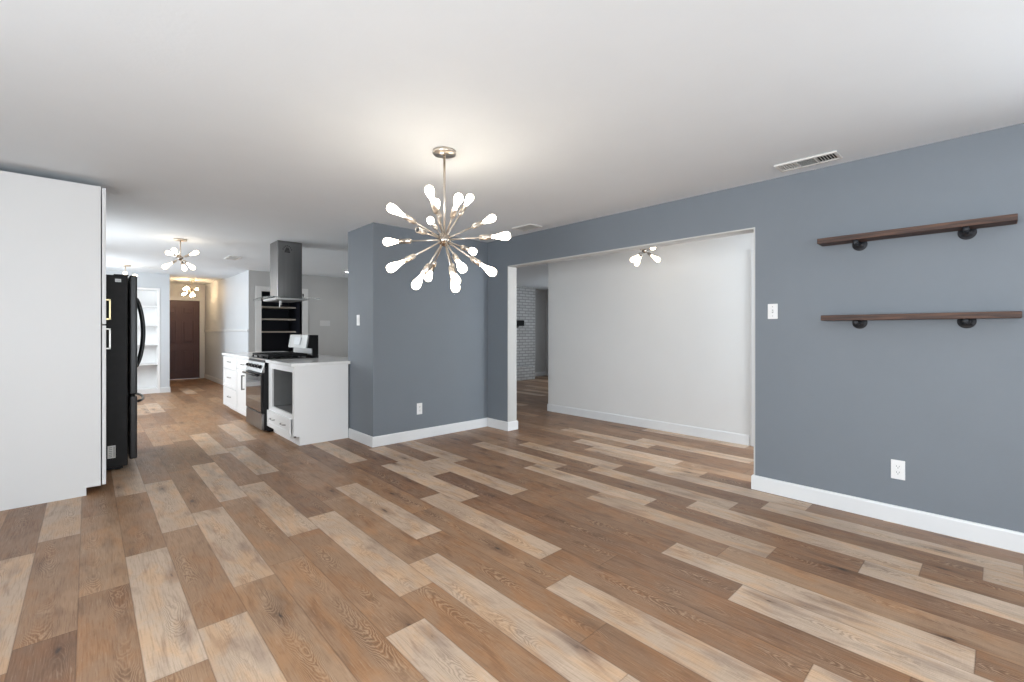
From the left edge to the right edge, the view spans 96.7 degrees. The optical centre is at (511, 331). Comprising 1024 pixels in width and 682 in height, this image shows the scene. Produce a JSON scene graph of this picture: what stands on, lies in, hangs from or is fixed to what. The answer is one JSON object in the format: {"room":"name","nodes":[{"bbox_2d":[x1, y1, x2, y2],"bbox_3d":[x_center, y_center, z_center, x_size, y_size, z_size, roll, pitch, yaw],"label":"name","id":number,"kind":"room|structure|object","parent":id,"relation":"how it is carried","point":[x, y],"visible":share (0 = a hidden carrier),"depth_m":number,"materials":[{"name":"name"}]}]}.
{"room":"empty dining room","nodes":[
{"label":"empty dining room","id":0,"kind":"room"},
{"bbox_2d":[106,270,169,386],"bbox_3d":[-7.954,0.035,8.956,1.900,2.440,0.490,0,0,-43],"label":"wall","id":1,"kind":"structure","parent":0,"point":[145,280],"depth_m":9.36,"materials":[{"name":"white paint"}]},
{"bbox_2d":[170,283,204,377],"bbox_3d":[-8.759,-0.005,12.034,1.600,2.520,0.150,0,0,-43],"label":"wall","id":2,"kind":"structure","parent":0,"point":[176,289],"depth_m":12.19,"materials":[{"name":"grey paint"}]},
{"bbox_2d":[170,300,198,378],"bbox_3d":[-8.744,0.211,11.948,0.901,2.068,0.127,0,0,-43],"label":"door","id":3,"kind":"structure","parent":2,"relation":"in","point":[184,315],"depth_m":12.03,"materials":[{"name":"paint"}]},
{"bbox_2d":[170,296,203,377],"bbox_3d":[-8.729,0.170,11.943,1.080,2.170,0.025,0,0,-43],"label":"trim","id":4,"kind":"structure","parent":2,"relation":"attached to","point":[201,300],"depth_m":12.26,"materials":[{"name":"white paint"}]},
{"bbox_2d":[205,279,225,329],"bbox_3d":[-7.314,-0.005,11.331,0.105,2.520,2.850,0,0,-43],"label":"wall","id":5,"kind":"structure","parent":0,"point":[215,292],"depth_m":11.32,"materials":[{"name":"white paint"}]},
{"bbox_2d":[226,270,248,351],"bbox_3d":[-5.690,0.035,9.545,0.165,2.440,1.977,0,0,-43],"label":"wall","id":6,"kind":"structure","parent":0,"point":[237,286],"depth_m":9.35,"materials":[{"name":"white paint"}]},
{"bbox_2d":[204,374,222,384],"bbox_3d":[-6.704,1.198,10.546,0.073,0.113,4.830,0,0,-43],"label":"baseboard","id":7,"kind":"structure","parent":6,"relation":"attached to","point":[219,381],"depth_m":11.44,"materials":[{"name":"white paint"}]},
{"bbox_2d":[204,329,247,331],"bbox_3d":[-6.709,-0.022,10.544,0.082,0.045,4.825,0,0,-43],"label":"trim","id":8,"kind":"structure","parent":6,"relation":"attached to","point":[231,330],"depth_m":9.78,"materials":[{"name":"white paint"}]},
{"bbox_2d":[205,332,247,379],"bbox_3d":[-6.679,0.571,10.523,0.068,1.142,4.742,0,0,-43],"label":"wainscoting","id":9,"kind":"structure","parent":6,"relation":"attached to","point":[216,343],"depth_m":10.94,"materials":[{"name":"white paint"}]},
{"bbox_2d":[262,292,299,351],"bbox_3d":[-5.054,0.035,9.637,1.010,2.440,1.010,0,0,-43],"label":"wall","id":10,"kind":"structure","parent":0,"point":[270,341],"depth_m":10.02,"materials":[{"name":"black paint"}]},
{"bbox_2d":[262,306,295,309],"bbox_3d":[-5.167,-0.512,9.742,0.866,0.032,0.498,0,0,-43],"label":"shelf","id":11,"kind":"object","parent":10,"relation":"attached to","point":[263,307],"visible":0.56,"depth_m":9.77,"materials":[{"name":"brown wood"}]},
{"bbox_2d":[262,318,295,320],"bbox_3d":[-5.167,-0.259,9.742,0.866,0.032,0.498,0,0,-43],"label":"shelf","id":12,"kind":"object","parent":10,"relation":"attached to","point":[270,319],"visible":0.56,"depth_m":9.71,"materials":[{"name":"brown wood"}]},
{"bbox_2d":[262,331,295,332],"bbox_3d":[-5.167,0.006,9.742,0.866,0.032,0.498,0,0,-43],"label":"shelf","id":13,"kind":"object","parent":10,"relation":"attached to","point":[262,331],"visible":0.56,"depth_m":9.62,"materials":[{"name":"brown wood"}]},
{"bbox_2d":[249,270,347,356],"bbox_3d":[-4.326,0.035,9.543,2.151,2.440,0.120,0,0,-43],"label":"wall","id":14,"kind":"structure","parent":0,"point":[332,305],"depth_m":9.73,"materials":[{"name":"grey paint"}]},
{"bbox_2d":[256,286,307,351],"bbox_3d":[-4.660,0.182,9.218,0.985,2.145,0.140,0,0,-43],"label":"trim","id":15,"kind":"structure","parent":14,"relation":"attached to","point":[304,304],"depth_m":8.90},
{"bbox_2d":[320,320,329,325],"bbox_3d":[-4.008,-0.183,9.750,0.191,0.107,0.010,0,0,-43],"label":"light switch","id":16,"kind":"object","parent":14,"relation":"attached to","point":[322,323],"visible":1,"depth_m":9.74,"materials":[{"name":"grey plastic"}]},
{"bbox_2d":[348,222,487,436],"bbox_3d":[-1.082,0.035,5.779,1.770,2.440,0.650,0,0,-43],"label":"wall","id":17,"kind":"structure","parent":0,"point":[427,345],"depth_m":5.32,"materials":[{"name":"blue paint"}]},
{"bbox_2d":[357,315,359,324],"bbox_3d":[-1.760,-0.131,5.201,0.010,0.121,0.074,0,0,-43],"label":"light switch","id":18,"kind":"object","parent":17,"relation":"attached to","point":[358,316],"visible":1,"depth_m":5.19,"materials":[{"name":"white plastic"}]},
{"bbox_2d":[417,403,421,414],"bbox_3d":[-1.082,0.903,5.329,0.072,0.130,0.008,0,0,-43],"label":"wall outlet","id":19,"kind":"object","parent":17,"relation":"attached to","point":[419,405],"visible":1,"depth_m":5.33,"materials":[{"name":"white plastic"}]},
{"bbox_2d":[349,418,517,447],"bbox_3d":[-0.925,1.198,5.612,1.797,0.113,1.019,0,0,-43],"label":"baseboard","id":20,"kind":"structure","parent":17,"relation":"attached to","point":[388,439],"depth_m":5.40,"materials":[{"name":"white paint"}]},
{"bbox_2d":[0,375,1023,681],"bbox_3d":[-1.404,1.306,6.621,13.342,0.102,18.800,0,0,-43],"label":"floor","id":21,"kind":"structure","parent":0,"point":[556,547],"depth_m":2.42,"materials":[{"name":"wood"}]},
{"bbox_2d":[0,170,110,510],"bbox_3d":[-3.649,0.064,3.538,0.798,2.382,0.617,0,0,-43],"label":"tall cabinet","id":22,"kind":"object","parent":21,"relation":"on","point":[53,299],"visible":1,"depth_m":3.35,"materials":[{"name":"white paint"}]},
{"bbox_2d":[101,274,145,469],"bbox_3d":[-4.041,0.368,4.278,0.924,1.774,0.915,0,0,-43],"label":"refrigerator","id":23,"kind":"object","parent":21,"relation":"on","point":[122,360],"visible":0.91,"depth_m":4.12,"materials":[{"name":"black metal"}]},
{"bbox_2d":[137,287,159,393],"bbox_3d":[-7.707,0.185,9.133,0.983,2.140,0.428,0,0,-43],"label":"bookcase","id":24,"kind":"object","parent":21,"relation":"on","point":[148,371],"visible":0.39,"depth_m":9.46,"materials":[{"name":"white paint"}]},
{"bbox_2d":[223,355,242,414],"bbox_3d":[-4.210,0.819,7.332,0.658,0.872,0.913,0,0,-43],"label":"base cabinet","id":25,"kind":"object","parent":21,"relation":"on","point":[229,363],"visible":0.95,"depth_m":7.11,"materials":[{"name":"paint"}]},
{"bbox_2d":[237,358,248,415],"bbox_3d":[-3.631,0.819,6.704,0.668,0.872,0.790,0,0,-43],"label":"base cabinet","id":26,"kind":"object","parent":21,"relation":"on","point":[241,363],"visible":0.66,"depth_m":6.57,"materials":[{"name":"paint"}]},
{"bbox_2d":[242,335,317,431],"bbox_3d":[-3.118,0.649,6.108,0.740,1.212,0.762,0,0,-43],"label":"gas range","id":27,"kind":"object","parent":21,"relation":"on","point":[304,346],"visible":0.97,"depth_m":5.89,"materials":[{"name":"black metal"}]},
{"bbox_2d":[251,356,309,359],"bbox_3d":[-3.115,0.351,6.112,0.520,0.022,0.762,0,0,-43],"label":"cooktop","id":28,"kind":"object","parent":27,"relation":"in","point":[252,357],"depth_m":5.97,"materials":[{"name":"black ceramic"}]},
{"bbox_2d":[267,363,347,445],"bbox_3d":[-2.494,0.819,5.492,0.658,0.872,0.971,0,0,-43],"label":"base cabinet","id":29,"kind":"object","parent":21,"relation":"on","point":[308,404],"visible":0.95,"depth_m":5.21,"materials":[{"name":"paint"}]},
{"bbox_2d":[222,351,349,366],"bbox_3d":[-3.229,0.364,6.520,0.950,0.034,3.498,0,0,-43],"label":"countertop","id":30,"kind":"structure","parent":29,"relation":"on","point":[322,359],"depth_m":5.46,"materials":[{"name":"white stone"}]},
{"bbox_2d":[517,286,534,380],"bbox_3d":[-0.322,0.036,11.512,2.430,2.437,0.518,0,0,-43],"label":"brick wall","id":31,"kind":"structure","parent":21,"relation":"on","point":[525,295],"depth_m":12.00,"materials":[{"name":"white brick"}]},
{"bbox_2d":[517,320,523,327],"bbox_3d":[-0.307,-0.138,11.254,1.500,0.305,0.220,0,0,-43],"label":"mantel shelf","id":32,"kind":"object","parent":31,"relation":"attached to","point":[519,322],"visible":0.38,"depth_m":11.59,"materials":[{"name":"black wood"}]},
{"bbox_2d":[0,0,1023,289],"bbox_3d":[-1.492,-1.265,6.710,12.470,0.160,18.150,0,0,-43],"label":"ceiling","id":33,"kind":"structure","parent":0,"point":[227,128],"depth_m":2.36,"materials":[{"name":"paint"}]},
{"bbox_2d":[120,264,136,275],"bbox_3d":[-6.862,-0.968,8.092,0.337,0.432,0.433,0,0,-43],"label":"ceiling light","id":34,"kind":"object","parent":33,"relation":"hanging from","point":[123,265],"visible":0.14,"depth_m":8.06,"materials":[{"name":"silver metal"}]},
{"bbox_2d":[162,238,198,270],"bbox_3d":[-4.235,-0.979,5.825,0.412,0.410,0.417,0,0,-43],"label":"ceiling light","id":35,"kind":"object","parent":33,"relation":"hanging from","point":[174,250],"visible":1,"depth_m":5.81,"materials":[{"name":"white glass"}]},
{"bbox_2d":[182,279,197,296],"bbox_3d":[-7.829,-1.051,11.092,0.368,0.425,0.399,0,0,-43],"label":"ceiling light","id":36,"kind":"object","parent":33,"relation":"hanging from","point":[186,287],"visible":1,"depth_m":11.06,"materials":[{"name":"white glass"}]},
{"bbox_2d":[224,256,241,259],"bbox_3d":[-4.471,-1.178,7.288,0.180,0.012,0.400,0,0,-43],"label":"ceiling vent","id":37,"kind":"object","parent":33,"relation":"in","point":[228,257],"visible":1,"depth_m":7.30,"materials":[{"name":"white metal"}]},
{"bbox_2d":[254,240,319,306],"bbox_3d":[-3.038,-0.752,6.110,0.570,0.864,0.920,0,0,-43],"label":"range hood","id":38,"kind":"object","parent":33,"relation":"hanging from","point":[285,256],"visible":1,"depth_m":5.99,"materials":[{"name":"metal"}]},
{"bbox_2d":[383,146,509,291],"bbox_3d":[-0.450,-0.708,2.980,0.846,0.952,0.779,0,0,-43],"label":"sputnik chandelier","id":39,"kind":"object","parent":33,"relation":"hanging from","point":[444,239],"visible":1,"depth_m":2.91,"materials":[{"name":"silver metal"}]},
{"bbox_2d":[398,239,411,243],"bbox_3d":[-0.717,-0.608,3.058,0.090,0.035,0.035,1,0,15],"label":"socket","id":40,"kind":"object","parent":39,"relation":"attached to","point":[401,241],"depth_m":3.05,"materials":[{"name":"gold metal"}]},
{"bbox_2d":[402,254,415,263],"bbox_3d":[-0.642,-0.459,2.845,0.090,0.035,0.035,-36,20,-30],"label":"socket","id":41,"kind":"object","parent":39,"relation":"attached to","point":[412,256],"depth_m":2.83,"materials":[{"name":"gold metal"}]},
{"bbox_2d":[402,213,416,223],"bbox_3d":[-0.625,-0.688,2.788,0.035,0.035,0.090,0,-18,42],"label":"socket","id":42,"kind":"object","parent":39,"relation":"attached to","point":[410,219],"depth_m":2.77,"materials":[{"name":"gold metal"}]},
{"bbox_2d":[415,227,426,234],"bbox_3d":[-0.542,-0.600,2.722,0.035,0.035,0.090,0,0,20],"label":"socket","id":43,"kind":"object","parent":39,"relation":"attached to","point":[419,230],"depth_m":2.70,"materials":[{"name":"gold metal"}]},
{"bbox_2d":[420,263,430,275],"bbox_3d":[-0.535,-0.387,2.828,0.035,0.090,0.035,0,-40,30],"label":"socket","id":44,"kind":"object","parent":39,"relation":"attached to","point":[427,266],"depth_m":2.81,"materials":[{"name":"gold metal"}]},
{"bbox_2d":[429,261,436,271],"bbox_3d":[-0.555,-0.461,3.204,0.035,0.035,0.090,0,-30,-27],"label":"socket","id":45,"kind":"object","parent":39,"relation":"attached to","point":[433,265],"depth_m":3.19,"materials":[{"name":"gold metal"}]},
{"bbox_2d":[431,222,437,229],"bbox_3d":[-0.545,-0.742,3.209,0.035,0.035,0.090,0,30,-24],"label":"socket","id":46,"kind":"object","parent":39,"relation":"attached to","point":[433,224],"depth_m":3.18,"materials":[{"name":"gold metal"}]},
{"bbox_2d":[430,201,438,213],"bbox_3d":[-0.466,-0.746,2.745,0.035,0.035,0.090,0,-31,5],"label":"socket","id":47,"kind":"object","parent":39,"relation":"attached to","point":[433,203],"depth_m":2.72,"materials":[{"name":"gold metal"}]},
{"bbox_2d":[448,265,454,276],"bbox_3d":[-0.376,-0.377,2.832,0.035,0.090,0.035,0,-37,-24],"label":"socket","id":48,"kind":"object","parent":39,"relation":"attached to","point":[451,269],"depth_m":2.82,"materials":[{"name":"gold metal"}]},
{"bbox_2d":[450,206,457,218],"bbox_3d":[-0.353,-0.715,2.745,0.035,0.035,0.090,0,-24,-21],"label":"socket","id":49,"kind":"object","parent":39,"relation":"attached to","point":[454,210],"depth_m":2.72,"materials":[{"name":"gold metal"}]},
{"bbox_2d":[452,254,459,263],"bbox_3d":[-0.342,-0.447,2.774,0.035,0.035,0.090,0,33,-26],"label":"socket","id":50,"kind":"object","parent":39,"relation":"attached to","point":[455,257],"depth_m":2.75,"materials":[{"name":"gold metal"}]},
{"bbox_2d":[458,205,466,215],"bbox_3d":[-0.343,-0.828,3.122,0.035,0.090,0.035,0,-37,37],"label":"socket","id":51,"kind":"object","parent":39,"relation":"attached to","point":[463,208],"depth_m":3.11,"materials":[{"name":"gold metal"}]},
{"bbox_2d":[460,245,469,251],"bbox_3d":[-0.338,-0.596,3.248,0.035,0.035,0.090,0,-1,22],"label":"socket","id":52,"kind":"object","parent":39,"relation":"attached to","point":[463,247],"depth_m":3.23,"materials":[{"name":"gold metal"}]},
{"bbox_2d":[470,256,482,266],"bbox_3d":[-0.229,-0.447,2.891,0.090,0.035,0.035,36,14,20],"label":"socket","id":53,"kind":"object","parent":39,"relation":"attached to","point":[472,258],"depth_m":2.88,"materials":[{"name":"gold metal"}]},
{"bbox_2d":[472,220,483,228],"bbox_3d":[-0.239,-0.733,3.129,0.090,0.035,0.035,-33,18,-30],"label":"socket","id":54,"kind":"object","parent":39,"relation":"attached to","point":[480,223],"depth_m":3.12,"materials":[{"name":"gold metal"}]},
{"bbox_2d":[479,234,491,239],"bbox_3d":[-0.170,-0.606,2.921,0.090,0.035,0.035,-1,0,13],"label":"socket","id":55,"kind":"object","parent":39,"relation":"attached to","point":[482,237],"depth_m":2.91,"materials":[{"name":"gold metal"}]},
{"bbox_2d":[512,223,541,230],"bbox_3d":[0.169,-1.178,5.149,0.190,0.012,0.300,0,0,-43],"label":"ceiling vent","id":56,"kind":"object","parent":33,"relation":"in","point":[530,226],"visible":1,"depth_m":5.13,"materials":[{"name":"white metal"}]},
{"bbox_2d":[630,247,660,265],"bbox_3d":[1.520,-0.961,5.230,0.348,0.446,0.436,0,0,8],"label":"ceiling light","id":57,"kind":"object","parent":33,"relation":"hanging from","point":[640,255],"visible":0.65,"depth_m":5.18,"materials":[{"name":"white glass"}]},
{"bbox_2d":[774,150,842,171],"bbox_3d":[2.054,-1.178,3.162,0.173,0.012,0.375,0,0,-43],"label":"ceiling vent","id":58,"kind":"object","parent":33,"relation":"in","point":[833,155],"visible":1,"depth_m":3.15,"materials":[{"name":"white metal"}]},
{"bbox_2d":[535,289,544,371],"bbox_3d":[-0.939,0.035,11.375,5.300,2.440,0.120,0,0,-43],"label":"wall","id":59,"kind":"structure","parent":0,"point":[539,294],"depth_m":12.89,"materials":[{"name":"grey paint"}]},
{"bbox_2d":[545,290,547,371],"bbox_3d":[2.366,0.035,11.627,0.120,2.440,4.020,0,0,-43],"label":"wall","id":60,"kind":"structure","parent":0,"point":[546,291],"depth_m":13.02,"materials":[{"name":"grey paint"}]},
{"bbox_2d":[535,371,547,375],"bbox_3d":[1.318,1.198,12.099,0.770,0.113,1.900,0,0,-43],"label":"baseboard","id":61,"kind":"structure","parent":60,"relation":"attached to","point":[544,372],"depth_m":12.93,"materials":[{"name":"white paint"}]},
{"bbox_2d":[548,233,753,445],"bbox_3d":[2.538,0.035,5.189,0.120,2.440,5.630,0,0,-43],"label":"wall","id":62,"kind":"structure","parent":0,"point":[668,340],"depth_m":5.80,"materials":[{"name":"grey paint"}]},
{"bbox_2d":[547,404,749,445],"bbox_3d":[1.632,1.198,6.152,0.133,0.113,3.013,0,0,-43],"label":"baseboard","id":63,"kind":"structure","parent":62,"relation":"attached to","point":[743,439],"depth_m":5.81,"materials":[{"name":"white paint"}]},
{"bbox_2d":[751,250,753,446],"bbox_3d":[3.034,0.180,4.553,0.022,2.150,1.202,0,0,-43],"label":"trim","id":64,"kind":"structure","parent":62,"relation":"attached to","point":[752,251],"depth_m":4.97,"materials":[{"name":"white paint"}]},
{"bbox_2d":[488,123,1023,532],"bbox_3d":[2.381,0.035,3.253,0.150,2.440,7.810,0,0,-43],"label":"wall","id":65,"kind":"structure","parent":0,"point":[836,401],"depth_m":3.06,"materials":[{"name":"blue paint"}]},
{"bbox_2d":[507,227,754,474],"bbox_3d":[0.994,0.211,4.741,0.148,2.087,2.924,0,0,-43],"label":"trim","id":66,"kind":"structure","parent":65,"relation":"attached to","point":[512,269],"depth_m":5.76,"materials":[{"name":"paint"}]},
{"bbox_2d":[768,304,777,318],"bbox_3d":[2.016,-0.157,3.522,0.018,0.117,0.070,0,0,-43],"label":"light switch","id":67,"kind":"object","parent":65,"relation":"attached to","point":[772,308],"visible":1,"depth_m":3.52,"materials":[{"name":"white plastic"}]},
{"bbox_2d":[751,474,1023,552],"bbox_3d":[3.458,1.198,2.099,0.176,0.113,4.354,0,0,-43],"label":"baseboard","id":68,"kind":"structure","parent":65,"relation":"attached to","point":[998,537],"depth_m":2.97,"materials":[{"name":"white paint"}]},
{"bbox_2d":[891,459,904,479],"bbox_3d":[2.528,0.904,2.980,0.008,0.125,0.072,0,0,-43],"label":"wall outlet","id":69,"kind":"object","parent":65,"relation":"attached to","point":[897,466],"visible":1,"depth_m":2.98,"materials":[{"name":"white plastic"}]},
{"bbox_2d":[817,214,1017,250],"bbox_3d":[2.508,-0.602,2.889,0.160,0.092,0.939,0,0,-43],"label":"shelf","id":70,"kind":"object","parent":65,"relation":"attached to","point":[967,229],"visible":1,"depth_m":2.78,"materials":[{"name":"brown wood"}]},
{"bbox_2d":[821,311,1021,328],"bbox_3d":[2.521,-0.066,2.875,0.160,0.092,0.933,0,0,-43],"label":"shelf","id":71,"kind":"object","parent":65,"relation":"attached to","point":[964,319],"visible":1,"depth_m":2.76,"materials":[{"name":"brown wood"}]},
{"bbox_3d":[-8.190,-0.005,10.514,0.120,2.520,2.850,0,0,-43],"label":"wall","id":72,"kind":"structure","parent":0,"visible":0},
{"bbox_2d":[160,387,169,392],"bbox_3d":[-8.153,1.198,10.458,0.168,0.113,2.983,0,0,-43],"label":"baseboard","id":73,"kind":"structure","parent":72,"relation":"attached to","point":[162,389],"depth_m":9.36,"materials":[{"name":"white paint"}]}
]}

